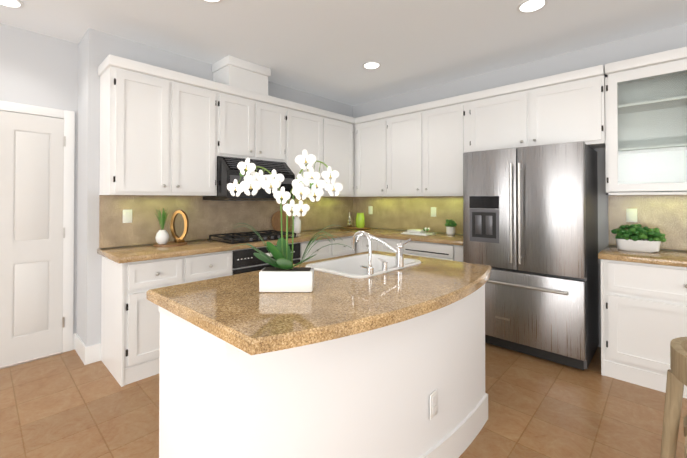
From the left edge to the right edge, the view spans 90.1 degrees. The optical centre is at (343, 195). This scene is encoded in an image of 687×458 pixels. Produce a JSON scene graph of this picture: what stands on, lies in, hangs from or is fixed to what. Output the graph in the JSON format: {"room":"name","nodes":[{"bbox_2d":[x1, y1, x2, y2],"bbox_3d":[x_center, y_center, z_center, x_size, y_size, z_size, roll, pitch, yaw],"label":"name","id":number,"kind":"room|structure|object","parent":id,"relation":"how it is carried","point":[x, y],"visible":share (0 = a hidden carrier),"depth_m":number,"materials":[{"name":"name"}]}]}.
{"room":"kitchen","nodes":[
{"label":"kitchen","id":0,"kind":"room"},
{"bbox_2d":[0,23,77,333],"bbox_3d":[-4.026,-0.016,1.496,0.200,2.740,4.550,0,-1,43],"label":"wall","id":1,"kind":"structure","parent":0,"point":[38,69],"depth_m":2.92,"materials":[{"name":"grey paint"}]},
{"bbox_2d":[0,111,65,366],"bbox_3d":[-2.709,0.339,2.726,0.022,2.028,0.772,0,-1,43],"label":"door","id":2,"kind":"structure","parent":1,"relation":"in","point":[32,232],"depth_m":2.85,"materials":[{"name":"white wood"}]},
{"bbox_2d":[0,101,74,351],"bbox_3d":[-2.715,0.305,2.724,0.020,2.120,0.910,0,-1,43],"label":"door frame","id":3,"kind":"structure","parent":1,"relation":"attached to","point":[68,117],"depth_m":3.02,"materials":[{"name":"white wood"}]},
{"bbox_2d":[76,28,352,346],"bbox_3d":[-1.131,0.009,4.264,0.620,2.740,3.450,0,-1,43],"label":"wall","id":4,"kind":"structure","parent":0,"point":[96,48],"depth_m":2.89,"materials":[{"name":"grey paint"}]},
{"bbox_2d":[73,333,88,364],"bbox_3d":[-2.246,1.297,2.913,0.433,0.140,0.030,0,-1,43],"label":"baseboard","id":5,"kind":"structure","parent":4,"relation":"attached to","point":[81,349],"depth_m":2.88,"materials":[{"name":"white wood"}]},
{"bbox_2d":[98,54,181,195],"bbox_3d":[-1.731,-0.539,2.921,0.347,1.068,0.506,0,-1,43],"label":"upper cabinet","id":6,"kind":"object","parent":4,"relation":"attached to","point":[165,132],"depth_m":2.78,"materials":[{"name":"white wood"}]},
{"bbox_2d":[182,73,221,195],"bbox_3d":[-1.484,-0.537,3.183,0.347,1.068,0.495,0,-1,43],"label":"upper cabinet","id":7,"kind":"object","parent":4,"relation":"attached to","point":[201,98],"depth_m":3.13,"materials":[{"name":"white wood"}]},
{"bbox_2d":[99,195,354,247],"bbox_3d":[-0.939,0.225,3.999,0.020,0.440,3.169,0,-1,43],"label":"backsplash","id":8,"kind":"structure","parent":4,"relation":"attached to","point":[206,218],"depth_m":3.44,"materials":[{"name":"stone"}]},
{"bbox_2d":[123,209,131,222],"bbox_3d":[-1.877,0.178,2.981,0.008,0.116,0.072,0,-1,43],"label":"electrical outlet plate","id":9,"kind":"object","parent":8,"relation":"attached to","point":[127,214],"depth_m":2.98,"materials":[{"name":"white plastic"}]},
{"bbox_2d":[212,55,269,94],"bbox_3d":[-1.083,-1.216,3.626,0.332,0.298,0.450,0,-1,43],"label":"cover","id":10,"kind":"object","parent":4,"relation":"attached to","point":[230,69],"depth_m":3.47,"materials":[{"name":"white wood"}]},
{"bbox_2d":[222,83,261,159],"bbox_3d":[-1.154,-0.722,3.536,0.347,0.690,0.470,0,-1,43],"label":"upper cabinet","id":11,"kind":"object","parent":4,"relation":"attached to","point":[241,107],"depth_m":3.43,"materials":[{"name":"white wood"}]},
{"bbox_2d":[203,156,294,200],"bbox_3d":[-0.981,-0.162,3.595,0.511,0.425,0.790,0,-1,43],"label":"range hood","id":12,"kind":"object","parent":4,"relation":"attached to","point":[228,171],"visible":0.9,"depth_m":3.32,"materials":[{"name":"black metal"}]},
{"bbox_2d":[262,91,289,162],"bbox_3d":[-0.927,-0.720,3.777,0.347,0.690,0.470,0,-1,43],"label":"upper cabinet","id":13,"kind":"object","parent":4,"relation":"attached to","point":[275,111],"depth_m":3.73,"materials":[{"name":"white wood"}]},
{"bbox_2d":[286,101,329,196],"bbox_3d":[-0.546,-0.528,4.179,0.347,1.068,0.639,0,-1,43],"label":"upper cabinet","id":14,"kind":"object","parent":4,"relation":"attached to","point":[309,126],"depth_m":4.09,"materials":[{"name":"white wood"}]},
{"bbox_2d":[330,112,353,196],"bbox_3d":[-0.199,-0.524,4.548,0.347,1.068,0.656,0,-1,43],"label":"upper cabinet","id":15,"kind":"object","parent":4,"relation":"attached to","point":[341,126],"depth_m":4.52,"materials":[{"name":"white wood"}]},
{"bbox_2d":[0,343,686,457],"bbox_3d":[-0.215,1.393,0.264,7.420,0.100,8.000,0,-1,43],"label":"floor","id":16,"kind":"structure","parent":0,"point":[68,404],"depth_m":2.15,"materials":[{"name":"tile"}]},
{"bbox_2d":[0,352,62,368],"bbox_3d":[-2.710,1.360,2.710,0.035,0.012,0.760,0,-1,43],"label":"threshold","id":17,"kind":"object","parent":16,"relation":"on","point":[30,360],"visible":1,"depth_m":2.83,"materials":[{"name":"white wood"}]},
{"bbox_2d":[101,255,196,386],"bbox_3d":[-1.626,0.924,2.833,0.605,0.884,0.502,0,-1,43],"label":"base cabinet","id":18,"kind":"object","parent":16,"relation":"on","point":[130,322],"depth_m":2.57,"materials":[{"name":"white wood"}]},
{"bbox_2d":[197,250,236,280],"bbox_3d":[-1.380,0.927,3.094,0.605,0.884,0.497,0,-1,43],"label":"base cabinet","id":19,"kind":"object","parent":16,"relation":"on","point":[224,263],"depth_m":2.97,"materials":[{"name":"white wood"}]},
{"bbox_2d":[237,241,308,273],"bbox_3d":[-0.936,0.931,3.565,0.605,0.884,0.920,0,-1,43],"label":"oven","id":20,"kind":"object","parent":16,"relation":"on","point":[247,261],"depth_m":3.26,"materials":[{"name":"black metal"}]},
{"bbox_2d":[158,291,487,457],"bbox_3d":[0.019,0.914,1.819,0.901,0.886,1.586,0,-1,43],"label":"kitchen island","id":21,"kind":"object","parent":16,"relation":"on","point":[370,353],"depth_m":1.40,"materials":[{"name":"white paint"}]},
{"bbox_2d":[146,255,491,386],"bbox_3d":[0.049,0.456,1.798,1.040,0.058,1.647,0,-1,43],"label":"island countertop","id":22,"kind":"structure","parent":21,"relation":"on","point":[289,336],"depth_m":1.33,"materials":[{"name":"brown stone"}]},
{"bbox_2d":[227,150,352,291],"bbox_3d":[-0.236,0.111,1.530,0.560,0.622,0.222,0,-1,-5],"label":"orchid","id":23,"kind":"object","parent":22,"relation":"on","point":[284,274],"visible":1,"depth_m":1.50,"materials":[{"name":"white plant"}]},
{"bbox_2d":[298,255,425,278],"bbox_3d":[0.135,0.524,2.139,0.466,0.212,0.656,0,-1,43],"label":"sink","id":24,"kind":"object","parent":22,"relation":"in","point":[340,266],"depth_m":2.22,"materials":[{"name":"white ceramic"}]},
{"bbox_2d":[350,231,410,274],"bbox_3d":[0.183,0.304,2.019,0.269,0.226,0.378,0,-1,43],"label":"faucet","id":25,"kind":"object","parent":22,"relation":"on","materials":[{"name":"silver metal"}]},
{"bbox_2d":[309,238,336,260],"bbox_3d":[-0.487,0.935,4.043,0.605,0.884,0.528,0,-1,43],"label":"base cabinet","id":26,"kind":"object","parent":16,"relation":"on","point":[329,251],"depth_m":3.89,"materials":[{"name":"white wood"}]},
{"bbox_2d":[337,236,356,256],"bbox_3d":[-0.232,0.938,4.313,0.605,0.884,0.495,0,-1,43],"label":"base cabinet","id":27,"kind":"object","parent":16,"relation":"on","point":[342,250],"depth_m":4.16,"materials":[{"name":"white wood"}]},
{"bbox_2d":[97,226,384,263],"bbox_3d":[-0.713,0.467,3.772,0.650,0.044,3.182,0,-1,43],"label":"countertop","id":28,"kind":"structure","parent":27,"relation":"on","point":[145,252],"depth_m":2.90,"materials":[{"name":"stone"}]},
{"bbox_2d":[153,208,188,246],"bbox_3d":[-1.539,0.273,3.069,0.270,0.329,0.284,0,-1,43],"label":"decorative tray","id":29,"kind":"object","parent":28,"relation":"on","point":[162,237],"visible":1,"depth_m":3.04,"materials":[{"name":"brown wood"}]},
{"bbox_2d":[207,230,297,243],"bbox_3d":[-0.925,0.417,3.538,0.500,0.050,0.760,0,-1,43],"label":"cooktop","id":30,"kind":"object","parent":28,"relation":"in","point":[241,237],"visible":1,"depth_m":3.42,"materials":[{"name":"black metal"}]},
{"bbox_2d":[271,211,300,233],"bbox_3d":[-0.678,0.314,4.072,0.238,0.266,0.300,0,-1,43],"label":"cutting board","id":31,"kind":"object","parent":28,"relation":"on","point":[276,221],"visible":0.85,"depth_m":4.08,"materials":[{"name":"brown wood"}]},
{"bbox_2d":[340,212,370,228],"bbox_3d":[0.166,0.342,4.792,0.380,0.222,0.220,0,-1,43],"label":"decor","id":32,"kind":"object","parent":28,"relation":"on","point":[360,221],"visible":1,"depth_m":4.70,"materials":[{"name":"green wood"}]},
{"bbox_2d":[361,236,380,251],"bbox_3d":[0.531,0.938,4.362,0.375,0.884,0.612,0,-1,43],"label":"base cabinet","id":33,"kind":"object","parent":16,"relation":"on","point":[376,246],"depth_m":4.19,"materials":[{"name":"white wood"}]},
{"bbox_2d":[381,238,400,252],"bbox_3d":[0.709,0.936,4.194,0.392,0.884,0.612,0,-1,43],"label":"base cabinet","id":34,"kind":"object","parent":16,"relation":"on","point":[393,242],"depth_m":3.96,"materials":[{"name":"white wood"}]},
{"bbox_2d":[401,240,462,261],"bbox_3d":[1.092,0.933,3.834,0.804,0.884,0.612,0,-1,43],"label":"base cabinet","id":35,"kind":"object","parent":16,"relation":"on","point":[415,248],"depth_m":3.56,"materials":[{"name":"white wood"}]},
{"bbox_2d":[357,229,462,245],"bbox_3d":[0.893,0.469,4.003,1.352,0.044,0.642,0,-1,43],"label":"countertop","id":36,"kind":"structure","parent":35,"relation":"on","point":[441,238],"depth_m":3.78,"materials":[{"name":"stone"}]},
{"bbox_2d":[401,227,436,235],"bbox_3d":[0.876,0.406,3.999,0.340,0.080,0.240,0,-1,43],"label":"decorative tray","id":37,"kind":"object","parent":36,"relation":"on","point":[423,232],"visible":1,"depth_m":3.94,"materials":[{"name":"white ceramic"}]},
{"bbox_2d":[445,219,456,234],"bbox_3d":[1.234,0.356,3.913,0.130,0.178,0.120,0,-1,43],"label":"plant pot","id":38,"kind":"object","parent":36,"relation":"on","point":[451,226],"visible":1,"depth_m":3.88,"materials":[{"name":"white ceramic"}]},
{"bbox_2d":[463,141,598,369],"bbox_3d":[1.689,0.469,3.141,0.950,1.760,0.752,0,-1,43],"label":"fridge","id":39,"kind":"object","parent":16,"relation":"on","point":[530,225],"visible":0.81,"depth_m":2.83,"materials":[{"name":"silver metal"}]},
{"bbox_2d":[601,259,686,398],"bbox_3d":[2.505,0.922,2.510,0.932,0.884,0.602,0,-1,43],"label":"base cabinet","id":40,"kind":"object","parent":16,"relation":"on","point":[643,315],"depth_m":2.46,"materials":[{"name":"white wood"}]},
{"bbox_2d":[598,245,686,266],"bbox_3d":[2.490,0.455,2.500,0.955,0.044,0.642,0,-1,43],"label":"countertop","id":41,"kind":"structure","parent":40,"relation":"on","point":[678,258],"depth_m":2.49,"materials":[{"name":"stone"}]},
{"bbox_2d":[611,224,665,252],"bbox_3d":[2.335,0.330,2.721,0.334,0.210,0.269,0,-1,43],"label":"boxwood plant","id":42,"kind":"object","parent":41,"relation":"on","point":[636,237],"visible":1,"depth_m":2.66,"materials":[{"name":"green plant"}]},
{"bbox_2d":[660,337,686,457],"bbox_3d":[1.549,0.975,1.201,0.682,0.756,0.625,0,-1,43],"label":"chair","id":43,"kind":"object","parent":16,"relation":"on","point":[676,381],"visible":1,"depth_m":1.37,"materials":[{"name":"brown wood"}]},
{"bbox_2d":[684,436,686,457],"bbox_3d":[1.010,0.970,0.625,0.546,0.756,0.609,0,-1,43],"label":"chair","id":44,"kind":"object","parent":16,"relation":"on","point":[685,448],"visible":1,"depth_m":0.81,"materials":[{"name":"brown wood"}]},
{"bbox_2d":[0,0,686,105],"bbox_3d":[-0.215,-1.446,0.289,7.420,0.100,8.000,0,-1,43],"label":"ceiling","id":45,"kind":"structure","parent":0,"point":[327,49],"depth_m":2.85,"materials":[{"name":"white paint"}]},
{"bbox_2d":[0,0,23,8],"bbox_3d":[-2.380,-1.373,2.410,0.199,0.007,0.199,0,-1,22],"label":"recessed light","id":46,"kind":"object","parent":45,"relation":"in","point":[17,4],"depth_m":2.44,"materials":[{"name":"white"}]},
{"bbox_2d":[202,0,222,2],"bbox_3d":[-0.921,-1.374,2.341,0.199,0.007,0.199,0,-1,37],"label":"recessed light","id":47,"kind":"object","parent":45,"relation":"in","point":[209,1],"depth_m":2.42,"materials":[{"name":"white"}]},
{"bbox_2d":[362,61,380,68],"bbox_3d":[0.294,-1.363,3.587,0.199,0.007,0.199,0,-1,4],"label":"recessed light","id":48,"kind":"object","parent":45,"relation":"in","point":[372,64],"depth_m":3.58,"materials":[{"name":"white"}]},
{"bbox_2d":[517,0,547,12],"bbox_3d":[1.361,-1.373,2.473,0.199,0.007,0.199,0,-1,7],"label":"recessed light","id":49,"kind":"object","parent":45,"relation":"in","point":[527,6],"depth_m":2.47,"materials":[{"name":"white"}]},
{"bbox_2d":[353,23,686,346],"bbox_3d":[2.684,-0.003,2.904,6.800,2.740,0.200,0,-1,43],"label":"wall","id":50,"kind":"structure","parent":0,"point":[666,39],"depth_m":3.23,"materials":[{"name":"grey paint"}]},
{"bbox_2d":[362,111,389,196],"bbox_3d":[0.508,-0.524,4.579,0.559,1.068,0.347,0,-1,43],"label":"upper cabinet","id":51,"kind":"object","parent":50,"relation":"attached to","point":[376,127],"depth_m":4.43,"materials":[{"name":"white wood"}]},
{"bbox_2d":[355,196,462,233],"bbox_3d":[0.880,0.229,4.449,1.989,0.440,0.019,0,-1,43],"label":"backsplash","id":52,"kind":"structure","parent":50,"relation":"attached to","point":[406,212],"depth_m":4.43,"materials":[{"name":"stone"}]},
{"bbox_2d":[368,206,372,213],"bbox_3d":[0.385,0.205,4.895,0.072,0.116,0.008,0,-1,43],"label":"electrical outlet plate","id":53,"kind":"object","parent":52,"relation":"attached to","point":[370,208],"depth_m":4.89,"materials":[{"name":"white plastic"}]},
{"bbox_2d":[431,207,435,216],"bbox_3d":[1.105,0.199,4.216,0.072,0.116,0.008,0,-1,43],"label":"electrical outlet plate","id":54,"kind":"object","parent":52,"relation":"attached to","point":[433,209],"depth_m":4.21,"materials":[{"name":"white plastic"}]},
{"bbox_2d":[390,102,429,196],"bbox_3d":[0.846,-0.527,4.260,0.650,1.068,0.347,0,-1,43],"label":"upper cabinet","id":55,"kind":"object","parent":50,"relation":"attached to","point":[409,126],"depth_m":4.08,"materials":[{"name":"white wood"}]},
{"bbox_2d":[430,93,469,195],"bbox_3d":[1.203,-0.530,3.924,0.610,1.068,0.347,0,-1,43],"label":"upper cabinet","id":56,"kind":"object","parent":50,"relation":"attached to","point":[449,117],"depth_m":3.74,"materials":[{"name":"white wood"}]},
{"bbox_2d":[470,79,537,151],"bbox_3d":[1.660,-0.748,3.496,0.645,0.640,0.347,0,-1,43],"label":"upper cabinet","id":57,"kind":"object","parent":50,"relation":"attached to","point":[503,117],"depth_m":3.34,"materials":[{"name":"white wood"}]},
{"bbox_2d":[538,64,609,150],"bbox_3d":[2.024,-0.751,3.153,0.634,0.640,0.347,0,-1,43],"label":"upper cabinet","id":58,"kind":"object","parent":50,"relation":"attached to","point":[574,106],"depth_m":2.95,"materials":[{"name":"white wood"}]},
{"bbox_2d":[608,195,686,250],"bbox_3d":[2.711,0.213,2.725,0.960,0.440,0.019,0,-1,43],"label":"backsplash","id":59,"kind":"structure","parent":50,"relation":"attached to","point":[666,215],"depth_m":2.83,"materials":[{"name":"stone"}]},
{"bbox_2d":[626,208,636,221],"bbox_3d":[2.467,0.167,2.934,0.072,0.116,0.008,0,-1,43],"label":"electrical outlet plate","id":60,"kind":"object","parent":59,"relation":"attached to","point":[631,215],"depth_m":2.93,"materials":[{"name":"white plastic"}]}
]}

